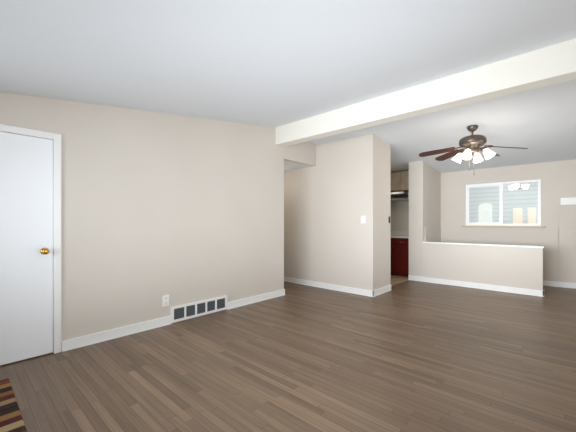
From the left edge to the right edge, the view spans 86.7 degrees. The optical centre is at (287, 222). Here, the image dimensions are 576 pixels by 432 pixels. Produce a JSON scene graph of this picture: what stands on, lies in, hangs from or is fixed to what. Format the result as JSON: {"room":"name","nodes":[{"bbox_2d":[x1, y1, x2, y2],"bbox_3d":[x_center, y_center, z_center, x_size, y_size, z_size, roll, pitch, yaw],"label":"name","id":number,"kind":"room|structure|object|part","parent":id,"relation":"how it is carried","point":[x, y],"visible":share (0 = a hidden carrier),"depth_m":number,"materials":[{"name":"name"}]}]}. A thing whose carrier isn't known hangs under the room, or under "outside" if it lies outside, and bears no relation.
{"room":"living room","nodes":[
{"label":"living room","id":0,"kind":"room"},
{"bbox_2d":[0,92,315,350],"bbox_3d":[-1.450,-0.275,3.879,0.120,3.050,5.800,0,0,42],"label":"wall","id":1,"kind":"structure","parent":0,"point":[156,207],"depth_m":3.65,"materials":[{"name":"beige paint"}]},
{"bbox_2d":[0,132,52,364],"bbox_3d":[-2.510,0.222,2.611,0.112,2.032,0.805,0,0,42],"label":"door","id":2,"kind":"structure","parent":1,"relation":"in","point":[26,247],"depth_m":2.77,"materials":[{"name":"white wood"}]},
{"bbox_2d":[0,124,60,353],"bbox_3d":[-2.558,0.197,2.658,0.136,2.107,0.927,0,0,42],"label":"door frame","id":3,"kind":"structure","parent":1,"relation":"attached to","point":[55,138],"depth_m":2.93,"materials":[{"name":"white wood"}]},
{"bbox_2d":[62,316,170,351],"bbox_3d":[-1.822,1.200,3.369,0.020,0.100,1.106,0,0,42],"label":"baseboard","id":4,"kind":"structure","parent":1,"relation":"attached to","point":[79,342],"depth_m":3.30,"materials":[{"name":"white wood"}]},
{"bbox_2d":[163,295,168,306],"bbox_3d":[-1.495,0.951,3.736,0.008,0.134,0.082,0,0,42],"label":"electrical outlet plate","id":5,"kind":"object","parent":1,"relation":"attached to","point":[165,300],"visible":1,"depth_m":3.73,"materials":[{"name":"white plastic"}]},
{"bbox_2d":[171,295,226,322],"bbox_3d":[-1.165,1.141,4.089,0.018,0.193,0.844,0,0,42],"label":"air vent","id":6,"kind":"object","parent":1,"relation":"in","point":[191,310],"visible":0.98,"depth_m":4.05,"materials":[{"name":"white metal"}]},
{"bbox_2d":[227,289,284,309],"bbox_3d":[-0.467,1.200,4.849,0.020,0.100,1.220,0,0,42],"label":"baseboard","id":7,"kind":"structure","parent":1,"relation":"attached to","point":[233,304],"depth_m":4.78,"materials":[{"name":"white wood"}]},
{"bbox_2d":[0,280,575,431],"bbox_3d":[0.754,1.300,4.124,5.800,0.100,9.300,0,0,42],"label":"floor","id":8,"kind":"structure","parent":0,"point":[411,356],"depth_m":2.60,"materials":[{"name":"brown wood"}]},
{"bbox_2d":[0,379,26,431],"bbox_3d":[-2.101,1.243,1.685,1.215,0.012,0.935,0,0,42],"label":"rug","id":9,"kind":"object","parent":8,"relation":"on","point":[11,419],"visible":1,"depth_m":2.00,"materials":[{"name":"multicoloured fabric"}]},
{"bbox_2d":[391,275,407,285],"bbox_3d":[1.474,1.248,7.167,2.350,0.004,2.760,0,0,42],"label":"kitchen tile floor","id":10,"kind":"structure","parent":8,"relation":"on","point":[395,279],"depth_m":6.73,"materials":[{"name":"beige tile"}]},
{"bbox_2d":[391,239,408,276],"bbox_3d":[2.865,0.800,7.317,0.462,0.900,0.620,0,0,42],"label":"base cabinet","id":11,"kind":"object","parent":10,"relation":"on","point":[399,253],"depth_m":7.13,"materials":[{"name":"red wood"}]},
{"bbox_2d":[391,235,408,238],"bbox_3d":[2.177,0.330,7.934,2.310,0.040,0.639,0,0,42],"label":"countertop","id":12,"kind":"structure","parent":11,"relation":"on","point":[392,236],"depth_m":7.16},
{"bbox_2d":[0,0,575,172],"bbox_3d":[0.754,-1.339,4.124,6.000,0.806,9.500,0,0,42],"label":"ceiling","id":13,"kind":"structure","parent":0,"point":[273,63],"depth_m":2.51,"materials":[{"name":"white paint"}]},
{"bbox_2d":[276,38,575,146],"bbox_3d":[1.369,-1.481,3.832,4.100,0.322,0.200,0,0,42],"label":"ridge beam","id":14,"kind":"structure","parent":13,"relation":"attached to","point":[547,66],"depth_m":3.35,"materials":[{"name":"white paint"}]},
{"bbox_2d":[419,125,527,174],"bbox_3d":[2.924,-1.104,4.844,1.373,0.759,1.034,0,0,42],"label":"ceiling fan","id":15,"kind":"object","parent":13,"relation":"hanging from","point":[471,144],"visible":1,"depth_m":4.62,"materials":[{"name":"cherry wood"},{"name":"bronze"},{"name":"frosted glass"}]},
{"bbox_3d":[2.830,-1.104,4.689,0.513,0.759,0.463,0,0,43],"label":"motor","id":16,"kind":"part","parent":15,"relation":"part of","materials":[{"name":"brown metal"}]},
{"bbox_2d":[284,161,310,170],"bbox_3d":[-0.283,-1.160,6.116,1.180,0.080,0.924,0,0,42],"label":"ceiling","id":17,"kind":"structure","parent":0,"point":[289,165],"depth_m":6.05,"materials":[{"name":"white paint"}]},
{"bbox_2d":[284,133,390,290],"bbox_3d":[0.753,-0.275,6.268,2.500,3.050,0.700,0,0,42],"label":"wall","id":18,"kind":"structure","parent":0,"point":[337,192],"depth_m":5.62,"materials":[{"name":"beige paint"}]},
{"bbox_2d":[284,277,374,296],"bbox_3d":[0.517,1.200,5.996,2.520,0.100,0.020,0,0,42],"label":"baseboard","id":19,"kind":"structure","parent":18,"relation":"attached to","point":[369,293],"depth_m":5.70,"materials":[{"name":"white wood"}]},
{"bbox_2d":[361,216,365,222],"bbox_3d":[1.301,-0.061,5.283,0.090,0.132,0.012,0,0,42],"label":"switch plate","id":20,"kind":"object","parent":18,"relation":"attached to","point":[363,219],"visible":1,"depth_m":5.28,"materials":[{"name":"white plastic"}]},
{"bbox_2d":[375,285,390,295],"bbox_3d":[1.688,1.200,5.425,0.020,0.100,0.680,0,0,42],"label":"baseboard","id":21,"kind":"structure","parent":18,"relation":"attached to","point":[385,289],"depth_m":5.40,"materials":[{"name":"white wood"}]},
{"bbox_2d":[391,191,408,230],"bbox_3d":[2.532,-0.275,8.300,2.320,3.050,0.340,0,0,42],"label":"wall","id":22,"kind":"structure","parent":0,"point":[399,215],"depth_m":7.75,"materials":[{"name":"beige paint"}]},
{"bbox_2d":[391,171,408,191],"bbox_3d":[2.278,-1.020,8.044,2.310,0.460,0.370,0,0,42],"label":"cabinet","id":23,"kind":"object","parent":22,"relation":"attached to","point":[400,181],"visible":0.17,"depth_m":7.40,"materials":[{"name":"brown wood"}]},
{"bbox_2d":[391,191,408,201],"bbox_3d":[2.697,-0.660,7.562,0.920,0.220,0.515,0,0,42],"label":"range hood","id":24,"kind":"object","parent":22,"relation":"attached to","point":[399,196],"visible":0.53,"depth_m":7.44,"materials":[{"name":"silver metal"}]},
{"bbox_2d":[391,231,408,234],"bbox_3d":[2.386,0.260,8.162,2.310,0.100,0.019,0,0,42],"label":"backsplash","id":25,"kind":"structure","parent":22,"relation":"attached to","point":[392,232],"depth_m":7.73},
{"bbox_2d":[409,160,440,276],"bbox_3d":[3.195,-0.275,7.075,0.312,3.050,1.250,0,0,42],"label":"wall","id":26,"kind":"structure","parent":0,"point":[424,195],"depth_m":6.66,"materials":[{"name":"beige paint"}]},
{"bbox_2d":[423,241,543,290],"bbox_3d":[3.650,0.825,5.892,1.982,0.850,0.144,0,0,42],"label":"wall","id":27,"kind":"structure","parent":0,"point":[518,266],"depth_m":5.74,"materials":[{"name":"beige paint"}]},
{"bbox_2d":[408,275,544,296],"bbox_3d":[3.506,1.200,5.950,2.290,0.100,0.050,0,0,42],"label":"baseboard","id":28,"kind":"structure","parent":27,"relation":"attached to","point":[415,278],"depth_m":5.79,"materials":[{"name":"white wood"}]},
{"bbox_2d":[478,203,491,221],"bbox_3d":[6.327,0.310,9.791,0.360,1.880,0.044,0,0,42],"label":"wall","id":29,"kind":"structure","parent":0,"point":[484,212],"depth_m":9.77,"materials":[{"name":"white paint"}]},
{"bbox_2d":[469,182,537,223],"bbox_3d":[6.056,-0.040,7.838,5.000,2.820,3.500,0,0,42],"label":"neighboring house siding","id":30,"kind":"object","parent":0,"point":[517,198],"depth_m":9.47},
{"bbox_2d":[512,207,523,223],"bbox_3d":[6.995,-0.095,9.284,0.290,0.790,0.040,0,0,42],"label":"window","id":31,"kind":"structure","parent":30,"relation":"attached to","point":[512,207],"depth_m":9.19,"materials":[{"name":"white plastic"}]},
{"bbox_2d":[441,159,575,282],"bbox_3d":[3.835,-0.275,7.397,5.520,3.050,0.150,0,0,42],"label":"wall","id":32,"kind":"structure","parent":0,"point":[558,180],"depth_m":6.23,"materials":[{"name":"beige paint"}]},
{"bbox_2d":[461,226,544,227],"bbox_3d":[4.602,0.080,6.613,1.490,0.040,0.090,0,0,42],"label":"window sill","id":33,"kind":"structure","parent":32,"relation":"on","point":[507,226],"depth_m":6.48,"materials":[{"name":"beige wood"}]},
{"bbox_2d":[466,179,540,225],"bbox_3d":[4.645,-0.415,6.660,1.350,0.950,0.053,0,0,42],"label":"window","id":34,"kind":"structure","parent":32,"relation":"in","point":[501,196],"depth_m":6.64,"materials":[{"name":"white plastic"}]},
{"bbox_2d":[558,197,575,226],"bbox_3d":[5.431,-0.205,5.853,0.360,0.570,0.030,0,0,42],"label":"switch panel","id":35,"kind":"object","parent":32,"relation":"attached to","point":[566,216],"visible":0.96,"depth_m":5.89,"materials":[{"name":"beige paint"}]},
{"label":"outside","id":36,"kind":"structure","parent":0,"visible":0},
{"bbox_2d":[513,206,536,223],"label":"window","id":37,"kind":"structure","parent":36,"point":[531,213],"depth_m":10.14,"materials":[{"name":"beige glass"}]}
]}

